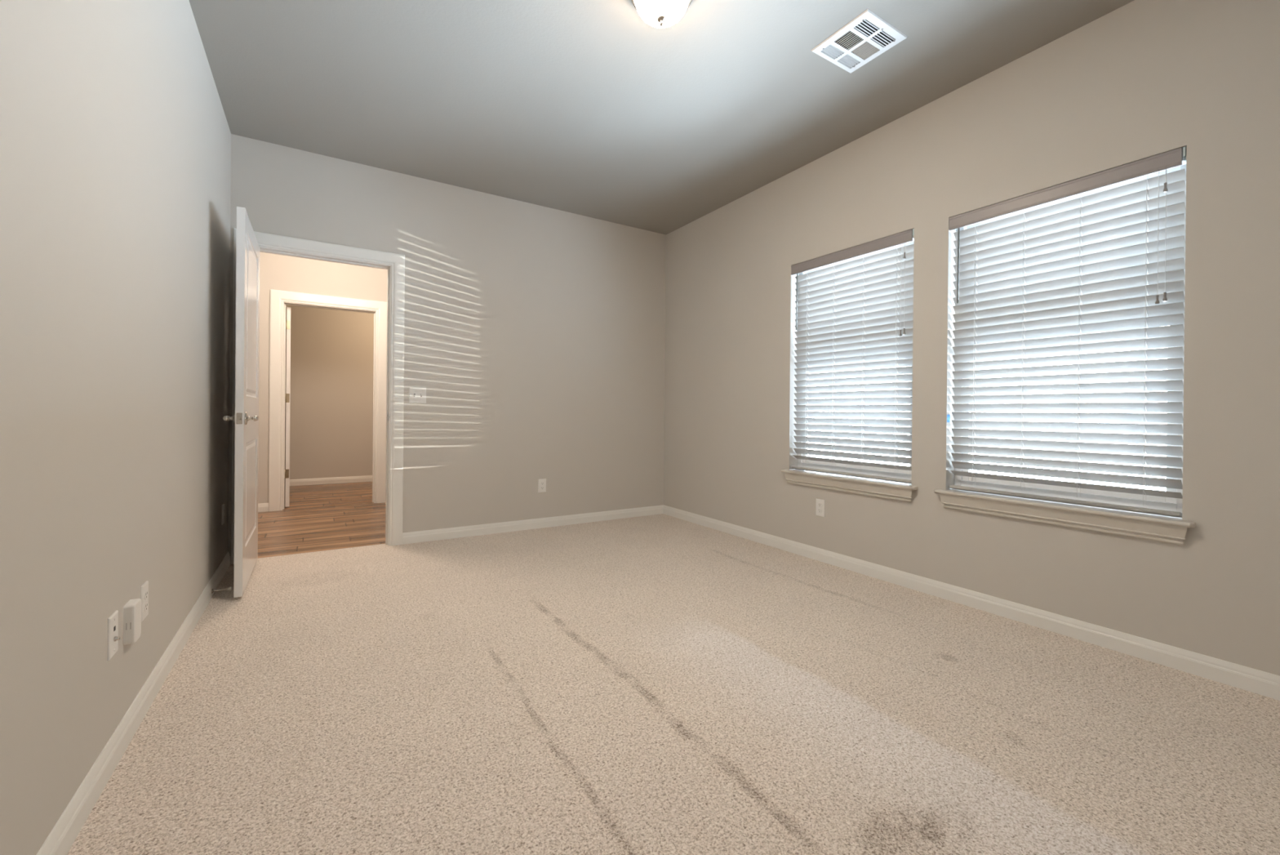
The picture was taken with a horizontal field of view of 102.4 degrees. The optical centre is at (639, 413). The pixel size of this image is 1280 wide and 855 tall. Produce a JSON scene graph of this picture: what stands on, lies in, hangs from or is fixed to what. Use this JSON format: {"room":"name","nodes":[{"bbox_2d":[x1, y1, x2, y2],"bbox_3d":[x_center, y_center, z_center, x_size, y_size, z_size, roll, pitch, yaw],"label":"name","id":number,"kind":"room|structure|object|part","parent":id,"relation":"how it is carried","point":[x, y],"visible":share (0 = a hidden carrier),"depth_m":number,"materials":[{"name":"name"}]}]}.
{"room":"empty bedroom","nodes":[
{"label":"empty bedroom","id":0,"kind":"room"},
{"bbox_2d":[0,0,231,854],"bbox_3d":[-1.351,-0.355,1.149,0.115,2.910,4.937,0,0,-32],"label":"wall","id":1,"kind":"structure","parent":0,"point":[115,134],"depth_m":1.32,"materials":[{"name":"grey paint"}]},
{"bbox_2d":[106,609,119,661],"bbox_3d":[-1.456,0.614,1.428,0.016,0.115,0.070,0,0,-32],"label":"jack plate","id":2,"kind":"object","parent":1,"relation":"attached to","point":[113,620],"visible":1,"depth_m":1.42,"materials":[{"name":"white plastic"}]},
{"bbox_2d":[123,598,141,644],"bbox_3d":[-1.524,0.626,1.544,0.024,0.118,0.070,0,0,-32],"label":"wall box","id":3,"kind":"object","parent":1,"relation":"attached to","point":[132,608],"visible":1,"depth_m":1.52,"materials":[{"name":"white plastic"}]},
{"bbox_2d":[36,551,230,854],"bbox_3d":[-1.339,0.939,1.235,0.014,0.083,4.822,0,0,-32],"label":"baseboard","id":4,"kind":"structure","parent":1,"relation":"attached to","point":[60,839],"depth_m":1.46,"materials":[{"name":"white paint"}]},
{"bbox_2d":[211,586,231,593],"bbox_3d":[-2.214,0.934,2.721,0.081,0.024,0.024,0,0,-32],"label":"door stop","id":5,"kind":"object","parent":4,"relation":"attached to","point":[228,588],"visible":1,"depth_m":2.72,"materials":[{"name":"grey metal"}]},
{"bbox_2d":[140,580,148,622],"bbox_3d":[-1.622,0.615,1.685,0.008,0.115,0.070,0,0,-32],"label":"wall outlet","id":6,"kind":"object","parent":1,"relation":"attached to","point":[144,587],"visible":0.99,"depth_m":1.67,"materials":[{"name":"white plastic"}]},
{"bbox_2d":[144,590,147,599],"bbox_3d":[-1.620,0.596,1.687,0.003,0.028,0.034,0,0,-32],"label":"socket","id":7,"kind":"object","parent":6,"relation":"attached to","point":[145,591],"depth_m":1.68,"materials":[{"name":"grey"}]},
{"bbox_2d":[144,601,147,611],"bbox_3d":[-1.620,0.635,1.687,0.003,0.028,0.034,0,0,-32],"label":"socket","id":8,"kind":"object","parent":6,"relation":"attached to","point":[145,602],"depth_m":1.69,"materials":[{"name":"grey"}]},
{"bbox_2d":[221,503,224,524],"bbox_3d":[-2.495,0.605,3.080,0.008,0.115,0.070,0,0,-32],"label":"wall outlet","id":9,"kind":"object","parent":1,"relation":"attached to","point":[223,504],"visible":1,"depth_m":3.06,"materials":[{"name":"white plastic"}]},
{"bbox_2d":[257,251,387,503],"bbox_3d":[-2.968,-0.381,5.498,6.000,2.908,0.115,0,0,-32],"label":"wall","id":10,"kind":"structure","parent":0,"point":[277,272],"depth_m":5.10,"materials":[{"name":"grey paint"}]},
{"bbox_2d":[257,502,268,511],"bbox_3d":[-4.558,0.909,4.437,2.196,0.083,0.014,0,0,-32],"label":"baseboard","id":11,"kind":"structure","parent":10,"relation":"attached to","point":[262,507],"depth_m":5.00,"materials":[{"name":"white paint"}]},
{"bbox_2d":[284,306,290,506],"bbox_3d":[-3.867,-0.068,5.452,0.813,2.022,0.101,1,0,44],"label":"door","id":12,"kind":"structure","parent":10,"relation":"in","point":[287,392],"depth_m":5.20,"materials":[{"name":"white paint"}]},
{"bbox_2d":[268,288,386,511],"bbox_3d":[-3.209,-0.122,5.340,1.033,2.167,0.131,0,0,-32],"label":"trim","id":13,"kind":"structure","parent":10,"relation":"attached to","point":[279,299],"depth_m":5.14,"materials":[{"name":"white paint"}]},
{"bbox_2d":[285,305,373,479],"bbox_3d":[-4.184,-0.400,6.970,3.100,2.898,0.100,0,0,-32],"label":"wall","id":14,"kind":"structure","parent":0,"point":[331,394],"depth_m":6.92,"materials":[{"name":"grey paint"}]},
{"bbox_2d":[289,475,372,485],"bbox_3d":[-4.166,0.907,6.925,3.100,0.083,0.014,0,0,-32],"label":"baseboard","id":15,"kind":"structure","parent":14,"relation":"attached to","point":[368,477],"depth_m":6.92,"materials":[{"name":"white paint"}]},
{"bbox_2d":[227,133,666,564],"bbox_3d":[-1.264,-0.356,4.184,3.484,2.920,0.115,0,0,-32],"label":"wall","id":16,"kind":"structure","parent":0,"point":[535,335],"depth_m":4.20,"materials":[{"name":"grey paint"}]},
{"bbox_2d":[222,206,260,597],"bbox_3d":[-2.286,-0.060,3.003,0.148,2.018,0.826,0,0,-32],"label":"door","id":17,"kind":"structure","parent":16,"relation":"in","point":[246,417],"depth_m":2.75,"materials":[{"name":"white paint"}]},
{"bbox_3d":[-2.164,0.026,2.721,0.056,0.067,0.146,0,0,-32],"label":"handle","id":18,"kind":"part","parent":17,"relation":"part of","materials":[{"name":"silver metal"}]},
{"bbox_3d":[-2.071,0.027,2.658,0.024,0.058,0.010,0,0,-32],"label":"latch plate","id":19,"kind":"part","parent":17,"relation":"part of","materials":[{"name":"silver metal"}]},
{"bbox_3d":[-2.087,0.026,2.770,0.056,0.067,0.146,0,0,-32],"label":"handle","id":20,"kind":"part","parent":17,"relation":"part of","materials":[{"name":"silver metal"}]},
{"bbox_2d":[231,227,404,564],"bbox_3d":[-2.203,-0.104,3.589,1.000,2.141,0.131,0,0,-32],"label":"trim","id":21,"kind":"structure","parent":16,"relation":"attached to","point":[394,263],"depth_m":3.76,"materials":[{"name":"white paint"}]},
{"bbox_3d":[-2.207,-0.056,3.596,0.808,2.045,0.035,0,0,-32],"label":"stop molding","id":22,"kind":"part","parent":21,"relation":"part of","materials":[{"name":"white paint"}]},
{"bbox_2d":[408,386,426,403],"bbox_3d":[-1.664,-0.135,3.855,0.118,0.118,0.022,0,0,-32],"label":"light switch","id":23,"kind":"object","parent":16,"relation":"attached to","point":[416,394],"visible":1,"depth_m":3.86,"materials":[{"name":"white plastic"}]},
{"bbox_2d":[402,504,663,544],"bbox_3d":[-0.762,0.936,4.433,2.352,0.083,0.014,0,0,-32],"label":"baseboard","id":24,"kind":"structure","parent":16,"relation":"attached to","point":[411,537],"depth_m":4.30,"materials":[{"name":"white paint"}]},
{"bbox_2d":[537,478,546,492],"bbox_3d":[-0.833,0.618,4.389,0.070,0.115,0.008,0,0,-32],"label":"wall outlet","id":25,"kind":"object","parent":16,"relation":"attached to","point":[541,482],"visible":1,"depth_m":4.39,"materials":[{"name":"white plastic"}]},
{"bbox_2d":[189,0,1133,234],"bbox_3d":[0.108,-1.759,2.119,3.371,0.020,4.824,0,0,-32],"label":"ceiling","id":26,"kind":"structure","parent":0,"point":[592,108],"depth_m":2.72,"materials":[{"name":"grey paint"}]},
{"bbox_2d":[631,0,692,27],"bbox_3d":[0.089,-1.669,2.107,0.284,0.160,0.284,0,0,-32],"label":"ceiling light","id":27,"kind":"object","parent":26,"relation":"attached to","point":[656,13],"visible":1,"depth_m":2.09,"materials":[{"name":"white glass"}]},
{"bbox_2d":[810,8,907,72],"bbox_3d":[1.029,-1.818,2.421,0.302,0.171,0.302,0,0,-32],"label":"ceiling vent","id":28,"kind":"object","parent":26,"relation":"in","point":[864,37],"visible":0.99,"depth_m":2.43,"materials":[{"name":"white metal"}]},
{"bbox_2d":[66,481,1279,854],"bbox_3d":[-1.639,1.032,3.359,6.000,0.120,8.740,0,0,-32],"label":"floor","id":29,"kind":"structure","parent":0,"point":[655,684],"depth_m":1.67,"materials":[{"name":"beige carpet"}]},
{"bbox_2d":[663,0,1279,675],"bbox_3d":[1.590,-0.332,3.059,0.160,2.910,5.052,0,0,-32],"label":"wall","id":30,"kind":"structure","parent":0,"point":[1142,79],"depth_m":2.44,"materials":[{"name":"grey paint"}]},
{"bbox_2d":[815,498,824,516],"bbox_3d":[1.219,0.640,3.482,0.008,0.115,0.070,0,0,-32],"label":"wall outlet","id":31,"kind":"object","parent":30,"relation":"attached to","point":[820,509],"visible":1,"depth_m":3.48,"materials":[{"name":"white plastic"}]},
{"bbox_2d":[781,240,917,502],"bbox_3d":[1.367,-0.279,3.364,0.194,1.572,0.986,0,0,-32],"label":"window","id":32,"kind":"structure","parent":30,"relation":"in","point":[897,491],"depth_m":3.30,"materials":[{"name":"white plastic"}]},
{"bbox_3d":[1.335,0.422,3.350,0.134,0.019,0.986,0,0,-32],"label":"sill","id":33,"kind":"part","parent":32,"relation":"part of","materials":[{"name":"grey paint"}]},
{"bbox_2d":[791,228,914,484],"bbox_3d":[1.354,-0.326,3.351,0.074,1.474,0.902,0,0,-32],"label":"window blind","id":34,"kind":"object","parent":32,"relation":"attached to","point":[860,310],"visible":0.85,"depth_m":3.30,"materials":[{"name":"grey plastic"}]},
{"bbox_3d":[1.186,-0.322,3.638,0.044,1.390,0.002,0,0,-32],"label":"ladder cord","id":35,"kind":"part","parent":34,"relation":"part of","materials":[{"name":"white fabric"}]},
{"bbox_3d":[1.304,-0.321,3.450,0.044,1.390,0.002,0,0,-32],"label":"ladder cord","id":36,"kind":"part","parent":34,"relation":"part of","materials":[{"name":"white fabric"}]},
{"bbox_3d":[1.352,0.397,3.355,0.051,0.027,0.884,0,0,-32],"label":"rail","id":37,"kind":"part","parent":34,"relation":"part of","materials":[{"name":"white plastic"}]},
{"bbox_3d":[1.366,-1.037,3.353,0.054,0.048,0.888,0,0,-32],"label":"head rail","id":38,"kind":"part","parent":34,"relation":"part of","materials":[{"name":"white plastic"}]},
{"bbox_3d":[1.421,-0.319,3.262,0.044,1.390,0.002,0,0,-32],"label":"ladder cord","id":39,"kind":"part","parent":34,"relation":"part of","materials":[{"name":"white fabric"}]},
{"bbox_3d":[1.538,-0.318,3.075,0.044,1.390,0.002,0,0,-32],"label":"ladder cord","id":40,"kind":"part","parent":34,"relation":"part of","materials":[{"name":"white fabric"}]},
{"bbox_3d":[1.533,-0.741,3.021,0.002,0.507,0.002,1,0,22],"label":"lift cord","id":41,"kind":"part","parent":34,"relation":"part of","materials":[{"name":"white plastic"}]},
{"bbox_3d":[1.545,-0.745,3.002,0.002,0.500,0.002,1,0,22],"label":"lift cord","id":42,"kind":"part","parent":34,"relation":"part of","materials":[{"name":"white fabric"}]},
{"bbox_3d":[1.413,0.002,3.391,0.024,0.717,0.832,0,0,-32],"label":"sash","id":43,"kind":"part","parent":32,"relation":"part of","materials":[{"name":"white plastic"}]},
{"bbox_3d":[1.441,-0.673,3.403,0.024,0.713,0.832,0,0,-32],"label":"sash","id":44,"kind":"part","parent":32,"relation":"part of","materials":[{"name":"white plastic"}]},
{"bbox_2d":[946,414,950,422],"bbox_3d":[1.679,0.028,2.798,0.030,0.042,0.001,0,0,-32],"label":"tape","id":45,"kind":"object","parent":30,"relation":"attached to","point":[948,415],"visible":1,"depth_m":2.80,"materials":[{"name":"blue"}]},
{"bbox_2d":[662,505,1279,700],"bbox_3d":[1.505,0.961,3.016,0.014,0.083,4.822,0,0,-32],"label":"baseboard","id":46,"kind":"structure","parent":30,"relation":"attached to","point":[1242,677],"depth_m":2.41,"materials":[{"name":"white paint"}]},
{"bbox_2d":[933,164,1195,544],"bbox_3d":[1.947,-0.272,2.438,0.194,1.572,0.982,0,0,-32],"label":"window","id":47,"kind":"structure","parent":30,"relation":"in","point":[1162,528],"depth_m":2.32,"materials":[{"name":"white plastic"}]},
{"bbox_3d":[1.915,0.430,2.424,0.134,0.019,0.982,0,0,-32],"label":"sill","id":48,"kind":"part","parent":47,"relation":"part of","materials":[{"name":"grey paint"}]},
{"bbox_2d":[948,146,1186,517],"bbox_3d":[1.934,-0.319,2.425,0.074,1.474,0.898,0,0,-32],"label":"window blind","id":49,"kind":"object","parent":47,"relation":"attached to","point":[1083,268],"visible":0.9,"depth_m":2.34,"materials":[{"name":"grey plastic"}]},
{"bbox_3d":[1.767,-0.315,2.709,0.044,1.390,0.002,0,0,-32],"label":"ladder cord","id":50,"kind":"part","parent":49,"relation":"part of","materials":[{"name":"white fabric"}]},
{"bbox_3d":[1.884,-0.313,2.523,0.044,1.390,0.002,0,0,-32],"label":"ladder cord","id":51,"kind":"part","parent":49,"relation":"part of","materials":[{"name":"white fabric"}]},
{"bbox_3d":[1.932,0.404,2.429,0.051,0.027,0.880,0,0,-32],"label":"rail","id":52,"kind":"part","parent":49,"relation":"part of","materials":[{"name":"plastic"}]},
{"bbox_3d":[1.946,-1.030,2.426,0.054,0.048,0.884,0,0,-32],"label":"head rail","id":53,"kind":"part","parent":49,"relation":"part of","materials":[{"name":"white plastic"}]},
{"bbox_3d":[2.001,-0.312,2.337,0.044,1.390,0.002,0,0,-32],"label":"ladder cord","id":54,"kind":"part","parent":49,"relation":"part of","materials":[{"name":"white fabric"}]},
{"bbox_3d":[2.117,-0.310,2.150,0.044,1.390,0.002,0,0,-32],"label":"ladder cord","id":55,"kind":"part","parent":49,"relation":"part of","materials":[{"name":"white fabric"}]},
{"bbox_3d":[2.112,-0.734,2.096,0.002,0.507,0.002,1,0,4],"label":"lift cord","id":56,"kind":"part","parent":49,"relation":"part of","materials":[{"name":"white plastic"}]},
{"bbox_3d":[2.124,-0.737,2.078,0.002,0.500,0.002,1,0,4],"label":"lift cord","id":57,"kind":"part","parent":49,"relation":"part of","materials":[{"name":"white fabric"}]},
{"bbox_3d":[1.993,0.009,2.464,0.024,0.717,0.828,0,0,-32],"label":"sash","id":58,"kind":"part","parent":47,"relation":"part of","materials":[{"name":"white plastic"}]},
{"bbox_3d":[2.021,-0.666,2.477,0.024,0.713,0.828,0,0,-32],"label":"sash","id":59,"kind":"part","parent":47,"relation":"part of","materials":[{"name":"white plastic"}]},
{"label":"outside","id":60,"kind":"structure","parent":0,"visible":0},
{"bbox_2d":[833,440,1166,467],"bbox_3d":[33.250,1.848,23.191,39.000,0.300,28.000,0,0,-32],"label":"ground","id":61,"kind":"structure","parent":60,"point":[900,441],"depth_m":17.63,"materials":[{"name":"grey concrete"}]},
{"bbox_2d":[895,326,1167,456],"bbox_3d":[22.050,-1.695,18.510,10.000,6.600,22.000,0,0,-32],"label":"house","id":62,"kind":"structure","parent":61,"relation":"on","point":[1153,326],"depth_m":19.17,"materials":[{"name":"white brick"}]},
{"bbox_3d":[15.972,-0.003,19.556,0.030,1.300,0.900,0,0,-32],"label":"pane","id":63,"kind":"part","parent":62,"relation":"part of","materials":[{"name":"glass"}]},
{"bbox_3d":[16.821,0.008,18.200,0.030,1.300,0.900,0,0,-32],"label":"pane","id":64,"kind":"part","parent":62,"relation":"part of","materials":[{"name":"glass"}]}
]}

